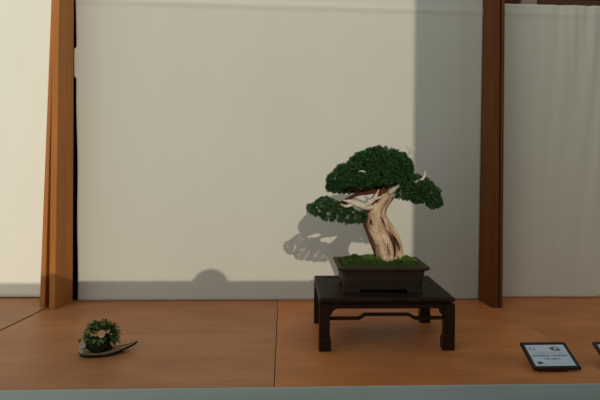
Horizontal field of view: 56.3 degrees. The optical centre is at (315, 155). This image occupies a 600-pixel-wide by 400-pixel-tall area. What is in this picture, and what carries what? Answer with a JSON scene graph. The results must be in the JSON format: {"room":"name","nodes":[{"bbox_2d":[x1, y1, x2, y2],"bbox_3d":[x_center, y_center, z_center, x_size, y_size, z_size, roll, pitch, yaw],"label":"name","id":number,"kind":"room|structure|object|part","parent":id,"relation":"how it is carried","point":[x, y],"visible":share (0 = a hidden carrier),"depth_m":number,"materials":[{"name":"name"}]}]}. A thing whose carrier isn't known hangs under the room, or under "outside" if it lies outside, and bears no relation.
{"room":"bonsai exhibition","nodes":[
{"label":"bonsai exhibition","id":0,"kind":"room"},
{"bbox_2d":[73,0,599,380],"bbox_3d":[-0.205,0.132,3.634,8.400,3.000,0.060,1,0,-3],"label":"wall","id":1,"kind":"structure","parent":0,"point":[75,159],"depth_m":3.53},
{"bbox_2d":[520,0,536,3],"bbox_3d":[1.362,-0.930,3.596,0.100,0.560,0.030,1,0,-3],"label":"trim","id":2,"kind":"structure","parent":1,"relation":"attached to","point":[521,1],"depth_m":3.58,"materials":[{"name":"brown wood"}]},
{"bbox_2d":[505,0,599,5],"bbox_3d":[2.059,-0.952,3.670,1.900,0.100,0.040,1,0,-3],"label":"trim","id":3,"kind":"structure","parent":1,"relation":"attached to","point":[539,2],"depth_m":3.62,"materials":[{"name":"brown wood"}]},
{"bbox_2d":[502,4,599,296],"bbox_3d":[1.758,-0.025,3.560,1.334,1.853,0.025,1,0,-3],"label":"cloth","id":4,"kind":"object","parent":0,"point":[551,170],"visible":0.87,"depth_m":3.55,"materials":[{"name":"grey fabric"}]},
{"bbox_3d":[-0.014,1.684,-0.090,18.000,0.100,13.000,1,0,-3],"label":"floor","id":5,"kind":"structure","parent":0,"visible":0},
{"bbox_3d":[-0.219,1.266,2.763,5.100,0.732,1.180,1,0,-3],"label":"trestle","id":6,"kind":"object","parent":5,"relation":"on","visible":0},
{"bbox_2d":[0,297,48,330],"bbox_3d":[-2.143,0.864,2.720,1.345,0.018,1.390,1,0,-3],"label":"plywood sheet","id":7,"kind":"object","parent":6,"relation":"on","point":[13,310],"visible":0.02,"depth_m":3.13,"materials":[{"name":"brown wood"}]},
{"bbox_2d":[0,0,50,296],"bbox_3d":[-2.204,-0.171,3.352,1.370,2.040,0.007,1,0,-3],"label":"cloth","id":8,"kind":"object","parent":7,"relation":"on","point":[24,24],"visible":0.66,"depth_m":3.38,"materials":[{"name":"beige fabric"}]},
{"bbox_2d":[40,0,52,306],"bbox_3d":[-1.522,-0.189,3.268,0.070,2.110,0.180,1,0,0],"label":"wooden post","id":9,"kind":"object","parent":7,"relation":"on","point":[45,260],"visible":0.4,"depth_m":3.18,"materials":[{"name":"brown wood"}]},
{"bbox_2d":[0,300,277,389],"bbox_3d":[-0.922,0.882,2.743,1.451,0.018,1.300,1,0,-3],"label":"plywood sheet","id":10,"kind":"object","parent":6,"relation":"on","point":[181,343],"visible":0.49,"depth_m":2.56,"materials":[{"name":"brown wood"}]},
{"bbox_2d":[49,0,73,309],"bbox_3d":[-1.457,-0.188,3.228,0.052,2.110,0.180,1,0,2],"label":"wooden post","id":11,"kind":"object","parent":10,"relation":"on","point":[61,203],"visible":1,"depth_m":3.19,"materials":[{"name":"brown wood"}]},
{"bbox_2d":[79,341,137,357],"bbox_3d":[-0.920,0.854,2.472,0.239,0.037,0.124,1,0,-3],"label":"tray","id":12,"kind":"object","parent":10,"relation":"on","point":[86,353],"visible":0.66,"depth_m":2.45,"materials":[{"name":"wood"}]},
{"bbox_2d":[78,318,123,352],"bbox_3d":[-0.949,0.790,2.473,0.184,0.143,0.138,1,0,13],"label":"plant","id":13,"kind":"object","parent":12,"relation":"on","point":[100,342],"visible":1,"depth_m":2.44,"materials":[{"name":"green plant"}]},
{"bbox_3d":[-0.925,0.769,2.412,0.033,0.031,0.012,1,0,-3],"label":"flower","id":14,"kind":"part","parent":13,"relation":"part of","materials":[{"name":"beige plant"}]},
{"bbox_2d":[0,383,599,399],"bbox_3d":[-0.183,1.240,2.116,5.140,0.724,0.016,1,0,-3],"label":"table skirt","id":15,"kind":"object","parent":10,"relation":"hanging from","point":[586,391],"visible":1,"depth_m":2.13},
{"bbox_2d":[274,299,599,386],"bbox_3d":[0.485,0.899,2.822,1.363,0.018,1.300,1,0,-3],"label":"plywood sheet","id":16,"kind":"object","parent":6,"relation":"on","point":[370,350],"visible":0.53,"depth_m":2.53,"materials":[{"name":"brown wood"}]},
{"bbox_2d":[314,276,454,351],"bbox_3d":[0.312,0.767,2.777,0.622,0.242,0.480,1,0,-3],"label":"stand","id":17,"kind":"object","parent":16,"relation":"on","point":[329,296],"visible":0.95,"depth_m":2.56,"materials":[{"name":"black wood"}]},
{"bbox_3d":[0.017,0.779,2.973,0.054,0.211,0.054,1,0,-3],"label":"leg","id":18,"kind":"part","parent":17,"relation":"part of","materials":[{"name":"black wood"}]},
{"bbox_3d":[0.041,0.779,2.550,0.054,0.211,0.054,1,0,-3],"label":"leg","id":19,"kind":"part","parent":17,"relation":"part of","materials":[{"name":"black wood"}]},
{"bbox_2d":[306,145,443,292],"bbox_3d":[0.290,0.294,2.746,0.687,0.703,0.284,1,0,-3],"label":"bonsai tree","id":20,"kind":"object","parent":17,"relation":"on","point":[388,268],"visible":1,"depth_m":2.69,"materials":[{"name":"green plant"}]},
{"bbox_3d":[0.310,0.589,2.747,0.396,0.090,0.252,1,0,-3],"label":"pot","id":21,"kind":"part","parent":20,"relation":"part of","materials":[{"name":"brown ceramic"}]},
{"bbox_3d":[0.582,0.785,3.005,0.054,0.211,0.054,1,0,-3],"label":"leg","id":22,"kind":"part","parent":17,"relation":"part of","materials":[{"name":"black wood"}]},
{"bbox_3d":[0.606,0.786,2.581,0.054,0.211,0.054,1,0,-3],"label":"leg","id":23,"kind":"part","parent":17,"relation":"part of","materials":[{"name":"black wood"}]},
{"bbox_2d":[479,0,499,307],"bbox_3d":[1.051,-0.159,3.376,0.044,2.110,0.179,1,0,-7],"label":"wooden post","id":24,"kind":"object","parent":16,"relation":"on","point":[489,203],"visible":1,"depth_m":3.33,"materials":[{"name":"brown wood"}]},
{"bbox_2d":[74,0,483,300],"bbox_3d":[-0.211,-0.145,3.400,2.481,2.047,0.016,1,0,-3],"label":"cloth","id":25,"kind":"object","parent":24,"relation":"hanging from","point":[207,130],"visible":0.94,"depth_m":3.39,"materials":[{"name":"fabric"}]},
{"bbox_2d":[520,342,580,371],"bbox_3d":[0.993,0.856,2.381,0.200,0.080,0.144,1,0,-4],"label":"name sign","id":26,"kind":"object","parent":16,"relation":"on","point":[547,356],"visible":1,"depth_m":2.37,"materials":[{"name":"grey paper"}]},
{"bbox_2d":[501,297,599,369],"bbox_3d":[1.737,0.913,2.927,1.284,0.018,1.370,1,0,-3],"label":"plywood sheet","id":27,"kind":"object","parent":6,"relation":"on","point":[574,321],"visible":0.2,"depth_m":3.10,"materials":[{"name":"brown wood"}]},
{"bbox_2d":[498,0,504,307],"bbox_3d":[1.093,-0.159,3.378,0.027,2.110,0.177,1,0,-2],"label":"wooden post","id":28,"kind":"object","parent":27,"relation":"on","point":[502,2],"visible":0.46,"depth_m":3.29,"materials":[{"name":"brown wood"}]},
{"bbox_2d":[592,342,599,354],"bbox_3d":[1.317,0.859,2.397,0.200,0.080,0.144,1,0,-1],"label":"name sign","id":29,"kind":"object","parent":27,"relation":"on","point":[596,345],"visible":1,"depth_m":2.44,"materials":[{"name":"grey"}]}
]}

